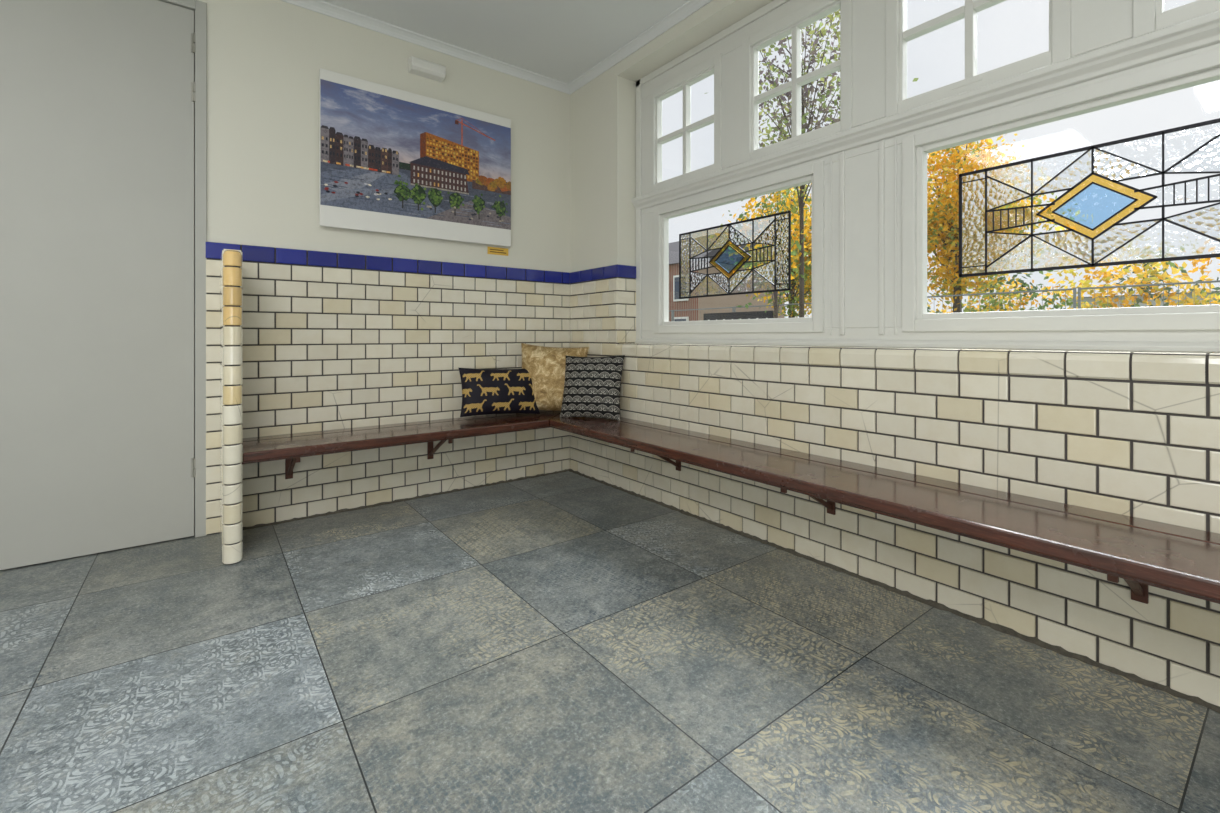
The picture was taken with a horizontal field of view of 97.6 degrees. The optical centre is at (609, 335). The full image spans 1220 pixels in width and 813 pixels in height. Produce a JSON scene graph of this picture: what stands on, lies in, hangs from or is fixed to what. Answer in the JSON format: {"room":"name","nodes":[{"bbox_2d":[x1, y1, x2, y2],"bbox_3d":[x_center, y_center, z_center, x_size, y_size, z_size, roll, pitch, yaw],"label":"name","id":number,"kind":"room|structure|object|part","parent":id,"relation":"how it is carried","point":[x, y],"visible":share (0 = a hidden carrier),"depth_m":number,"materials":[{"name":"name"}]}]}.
{"room":"waiting room","nodes":[
{"label":"waiting room","id":0,"kind":"room"},
{"bbox_2d":[220,249,241,564],"bbox_3d":[-1.708,0.293,2.404,0.070,1.313,0.472,0,0,-37],"label":"post","id":1,"kind":"structure","parent":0,"point":[231,260],"depth_m":2.22,"materials":[{"name":"beige tile"}]},
{"bbox_2d":[199,0,569,534],"bbox_3d":[-1.974,-0.405,2.621,4.625,2.710,0.205,0,0,-37],"label":"wall","id":2,"kind":"structure","parent":0,"point":[342,328],"depth_m":2.93,"materials":[{"name":"beige paint"}]},
{"bbox_2d":[159,0,206,536],"bbox_3d":[-2.368,-0.318,2.274,1.038,2.535,0.122,0,0,-37],"label":"frame","id":3,"kind":"object","parent":2,"relation":"attached to","point":[199,8],"visible":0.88,"depth_m":2.52,"materials":[{"name":"grey paint"}]},
{"bbox_2d":[0,0,193,569],"bbox_3d":[-2.351,-0.296,2.253,0.943,2.481,0.040,0,0,-37],"label":"leaf","id":4,"kind":"object","parent":3,"relation":"attached to","point":[97,107],"visible":1,"depth_m":2.32,"materials":[{"name":"grey paint"}]},
{"bbox_2d":[191,33,195,476],"bbox_3d":[-1.961,-0.380,2.515,0.021,2.090,0.016,0,0,-37],"label":"hinges","id":5,"kind":"object","parent":3,"relation":"attached to","point":[193,36],"visible":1,"depth_m":2.51,"materials":[{"name":"metal"}]},
{"bbox_2d":[242,469,568,529],"bbox_3d":[-1.046,0.942,3.186,1.934,0.014,0.028,0,0,-37],"label":"trim","id":6,"kind":"structure","parent":2,"relation":"attached to","point":[565,470],"depth_m":3.06,"materials":[{"name":"beige tile"}]},
{"bbox_2d":[319,68,510,246],"bbox_3d":[-1.093,-0.994,3.150,1.104,0.828,0.045,0,0,-37],"label":"wall picture","id":7,"kind":"object","parent":2,"relation":"attached to","point":[392,160],"visible":1,"depth_m":3.08,"materials":[{"name":"white plastic"},{"name":"printed picture"}]},
{"bbox_2d":[280,0,569,93],"bbox_3d":[-2.009,-1.738,2.455,4.369,0.045,0.046,0,0,-37],"label":"trim","id":8,"kind":"structure","parent":2,"relation":"attached to","point":[318,6],"depth_m":3.15,"materials":[{"name":"paint"}]},
{"bbox_2d":[408,56,445,81],"bbox_3d":[-1.077,-1.577,3.147,0.200,0.084,0.071,0,0,-37],"label":"wall light","id":9,"kind":"object","parent":2,"relation":"attached to","point":[417,66],"visible":1,"depth_m":3.12,"materials":[{"name":"white plastic"}]},
{"bbox_2d":[487,247,507,255],"bbox_3d":[-0.725,-0.548,3.456,0.145,0.047,0.004,0,0,-37],"label":"label","id":10,"kind":"object","parent":2,"relation":"attached to","point":[490,250],"visible":1,"depth_m":3.45,"materials":[{"name":"gold metal"}]},
{"bbox_2d":[321,0,688,83],"bbox_3d":[-0.513,-1.820,0.573,4.875,0.120,5.334,0,0,-37],"label":"ceiling","id":11,"kind":"structure","parent":0,"point":[560,40],"depth_m":3.02,"materials":[{"name":"paint"}]},
{"bbox_2d":[0,471,1219,812],"bbox_3d":[-0.533,1.010,0.558,4.825,0.120,5.334,0,0,-37],"label":"floor","id":12,"kind":"structure","parent":0,"point":[564,642],"depth_m":1.44,"materials":[{"name":"tile"}]},
{"bbox_2d":[570,0,773,271],"bbox_3d":[1.299,-0.405,1.923,0.256,2.710,4.893,0,0,-37],"label":"wall","id":13,"kind":"structure","parent":0,"point":[603,110],"depth_m":3.43,"materials":[{"name":"beige paint"}]},
{"bbox_2d":[568,0,712,93],"bbox_3d":[1.178,-1.738,1.832,0.046,0.045,4.893,0,0,-37],"label":"trim","id":14,"kind":"structure","parent":13,"relation":"attached to","point":[690,7],"depth_m":3.15,"materials":[{"name":"paint"}]},
{"bbox_2d":[649,53,721,192],"bbox_3d":[0.443,-1.208,3.130,0.060,0.640,0.586,0,0,-37],"label":"frame","id":15,"kind":"object","parent":13,"relation":"attached to","point":[713,65],"visible":0.81,"depth_m":3.13,"materials":[{"name":"white wood"}]},
{"bbox_2d":[654,160,824,332],"bbox_3d":[0.638,-0.404,2.869,0.064,0.773,1.136,0,0,-37],"label":"frame","id":16,"kind":"object","parent":13,"relation":"attached to","point":[814,173],"visible":0.97,"depth_m":2.73,"materials":[{"name":"white wood"}]},
{"bbox_3d":[0.648,-0.403,2.877,0.005,0.657,1.020,0,0,-37],"label":"glass","id":17,"kind":"object","parent":16,"relation":"in","visible":0},
{"bbox_2d":[679,210,790,298],"bbox_3d":[0.641,-0.412,2.872,0.006,0.385,0.755,0,0,-37],"label":"strip","id":18,"kind":"object","parent":17,"relation":"attached to","point":[789,211],"visible":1,"depth_m":2.81,"materials":[{"name":"black metal"}]},
{"bbox_2d":[681,213,787,296],"bbox_3d":[0.641,-0.412,2.872,0.001,0.375,0.745,0,0,-37],"label":"pane","id":19,"kind":"object","parent":18,"relation":"in","point":[767,237],"visible":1,"depth_m":2.80,"materials":[{"name":"clear glass"}]},
{"bbox_2d":[782,138,800,144],"bbox_3d":[0.866,-0.921,2.534,0.018,0.010,0.100,0,0,-37],"label":"stay","id":20,"kind":"object","parent":13,"relation":"attached to","point":[798,138],"visible":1,"depth_m":2.53,"materials":[{"name":"white metal"}]},
{"bbox_2d":[742,0,852,162],"bbox_3d":[0.884,-1.208,2.548,0.060,0.640,0.586,0,0,-37],"label":"frame","id":21,"kind":"object","parent":13,"relation":"attached to","point":[792,24],"visible":0.82,"depth_m":2.54,"materials":[{"name":"white wood"}]},
{"bbox_2d":[569,469,1219,713],"bbox_3d":[1.181,0.942,1.828,0.029,0.014,4.884,0,0,-37],"label":"trim","id":22,"kind":"structure","parent":13,"relation":"attached to","point":[1058,649],"depth_m":1.81,"materials":[{"name":"beige tile"}]},
{"bbox_2d":[570,264,1219,706],"bbox_3d":[1.256,0.251,1.888,0.173,1.399,4.889,0,0,-37],"label":"tiles","id":23,"kind":"structure","parent":13,"relation":"attached to","point":[1128,433],"depth_m":1.82,"materials":[{"name":"tile"}]},
{"bbox_2d":[242,410,1219,603],"bbox_3d":[0.417,0.617,1.260,1.932,0.230,4.864,0,0,-37],"label":"bench","id":24,"kind":"object","parent":23,"relation":"attached to","point":[1141,552],"visible":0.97,"depth_m":1.74,"materials":[{"name":"brown wood"}]},
{"bbox_3d":[-0.931,0.522,3.032,1.926,0.040,0.412,0,0,-37],"label":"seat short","id":25,"kind":"part","parent":24,"relation":"part of","materials":[{"name":"brown wood"}]},
{"bbox_2d":[459,368,539,416],"bbox_3d":[-0.679,0.342,3.301,0.509,0.303,0.160,0,0,-29],"label":"throw cushion","id":26,"kind":"object","parent":24,"relation":"on","point":[484,391],"visible":0.95,"depth_m":3.24,"materials":[{"name":"fabric"}]},
{"bbox_2d":[521,343,588,410],"bbox_3d":[-0.367,0.274,3.444,0.466,0.456,0.165,0,0,-6],"label":"throw cushion","id":27,"kind":"object","parent":24,"relation":"on","point":[545,366],"visible":0.66,"depth_m":3.39,"materials":[{"name":"gold fabric"}]},
{"bbox_2d":[560,355,624,420],"bbox_3d":[-0.111,0.312,3.281,0.407,0.394,0.172,0,0,21],"label":"throw cushion","id":28,"kind":"object","parent":24,"relation":"on","point":[592,385],"visible":1,"depth_m":3.22,"materials":[{"name":"fabric"}]},
{"bbox_3d":[1.023,0.522,1.718,0.412,0.040,4.860,0,0,-37],"label":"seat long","id":29,"kind":"part","parent":24,"relation":"part of","materials":[{"name":"brown wood"}]},
{"bbox_2d":[632,0,1219,351],"bbox_3d":[1.091,-0.797,2.263,0.115,1.685,3.005,0,0,-37],"label":"trim","id":30,"kind":"structure","parent":13,"relation":"attached to","point":[863,162],"depth_m":2.23,"materials":[{"name":"white wood"}]},
{"bbox_2d":[951,77,982,89],"bbox_3d":[1.307,-0.921,1.953,0.018,0.010,0.100,0,0,-37],"label":"stay","id":31,"kind":"object","parent":13,"relation":"attached to","point":[981,78],"visible":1,"depth_m":1.95,"materials":[{"name":"white metal"}]},
{"bbox_2d":[886,0,1070,116],"bbox_3d":[1.326,-1.208,1.967,0.060,0.640,0.586,0,0,-37],"label":"frame","id":32,"kind":"object","parent":13,"relation":"attached to","point":[897,34],"visible":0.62,"depth_m":1.98,"materials":[{"name":"white wood"}]},
{"bbox_2d":[902,48,1219,331],"bbox_3d":[1.530,-0.404,1.694,0.064,0.773,1.136,0,0,-37],"label":"frame","id":33,"kind":"object","parent":13,"relation":"attached to","point":[1204,67],"visible":1,"depth_m":1.81,"materials":[{"name":"white wood"}]},
{"bbox_3d":[1.540,-0.403,1.701,0.005,0.657,1.020,0,0,-37],"label":"glass","id":34,"kind":"object","parent":33,"relation":"in","visible":0},
{"bbox_2d":[959,118,1219,276],"bbox_3d":[1.534,-0.412,1.696,0.006,0.385,0.755,0,0,-37],"label":"lattice","id":35,"kind":"object","parent":34,"relation":"attached to","point":[1092,264],"visible":1,"depth_m":1.70,"materials":[{"name":"black metal"}]},
{"bbox_2d":[962,122,1219,273],"bbox_3d":[1.533,-0.412,1.696,0.001,0.375,0.745,0,0,-37],"label":"pane","id":36,"kind":"object","parent":35,"relation":"in","point":[1179,241],"visible":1,"depth_m":1.68,"materials":[{"name":"clear glass"}]},
{"bbox_2d":[1133,0,1219,37],"bbox_3d":[1.767,-1.208,1.385,0.060,0.640,0.586,0,0,-37],"label":"frame","id":37,"kind":"object","parent":13,"relation":"attached to","point":[1149,16],"visible":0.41,"depth_m":1.56,"materials":[{"name":"white wood"}]},
{"label":"outside","id":38,"kind":"structure","parent":0,"visible":0},
{"bbox_3d":[22.788,1.250,29.852,67.600,0.100,100.000,0,0,-37],"label":"ground","id":39,"kind":"structure","parent":38,"visible":0},
{"bbox_2d":[669,241,784,321],"bbox_3d":[4.318,-2.225,31.525,7.400,6.850,9.400,0,0,-37],"label":"townhouse","id":40,"kind":"structure","parent":39,"relation":"on","point":[675,303],"depth_m":27.03,"materials":[{"name":"brown brick"}]},
{"bbox_2d":[704,311,773,319],"bbox_3d":[2.515,0.365,10.572,0.110,1.670,1.700,0,0,-37],"label":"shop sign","id":41,"kind":"object","parent":39,"relation":"on","point":[753,314],"visible":0.13,"depth_m":10.47,"materials":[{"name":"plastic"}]},
{"bbox_2d":[713,140,811,318],"bbox_3d":[2.157,-0.707,7.293,1.728,3.814,1.522,0,0,-37],"label":"autumn tree","id":42,"kind":"object","parent":39,"relation":"on","point":[795,244],"visible":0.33,"depth_m":7.08,"materials":[{"name":"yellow plant"}]},
{"bbox_2d":[729,183,811,317],"bbox_3d":[5.001,-1.609,14.423,3.790,5.618,3.706,0,0,-37],"label":"autumn tree","id":43,"kind":"object","parent":39,"relation":"on","point":[791,296],"visible":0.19,"depth_m":14.03,"materials":[{"name":"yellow plant"}]},
{"bbox_2d":[704,9,917,317],"bbox_3d":[2.598,-2.084,7.005,2.792,6.567,2.572,0,0,-37],"label":"autumn tree","id":44,"kind":"object","parent":39,"relation":"on","point":[783,133],"visible":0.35,"depth_m":6.88,"materials":[{"name":"green plant"}]},
{"bbox_2d":[669,280,1219,321],"bbox_3d":[5.243,0.265,8.970,0.036,1.870,15.981,0,0,-37],"label":"construction fence","id":45,"kind":"object","parent":39,"relation":"on","point":[1214,281],"visible":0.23,"depth_m":7.58,"materials":[{"name":"black metal"}]},
{"bbox_2d":[927,133,1077,312],"bbox_3d":[7.437,-1.994,11.563,3.882,6.387,3.688,0,0,21],"label":"autumn tree","id":46,"kind":"object","parent":39,"relation":"on","point":[942,220],"visible":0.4,"depth_m":10.86,"materials":[{"name":"yellow plant"}]},
{"bbox_2d":[927,210,1219,352],"bbox_3d":[14.102,-1.486,10.613,3.896,4.795,15.723,0,0,-36],"label":"hedge","id":47,"kind":"object","parent":39,"relation":"on","point":[1157,277],"visible":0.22,"depth_m":12.85,"materials":[{"name":"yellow plant"}]},
{"bbox_2d":[1066,285,1219,308],"bbox_3d":[26.961,-0.475,20.716,8.800,3.350,12.800,0,0,-37],"label":"hedge","id":48,"kind":"object","parent":39,"relation":"on","point":[1086,296],"visible":0.04,"depth_m":21.65,"materials":[{"name":"plant"}]}
]}

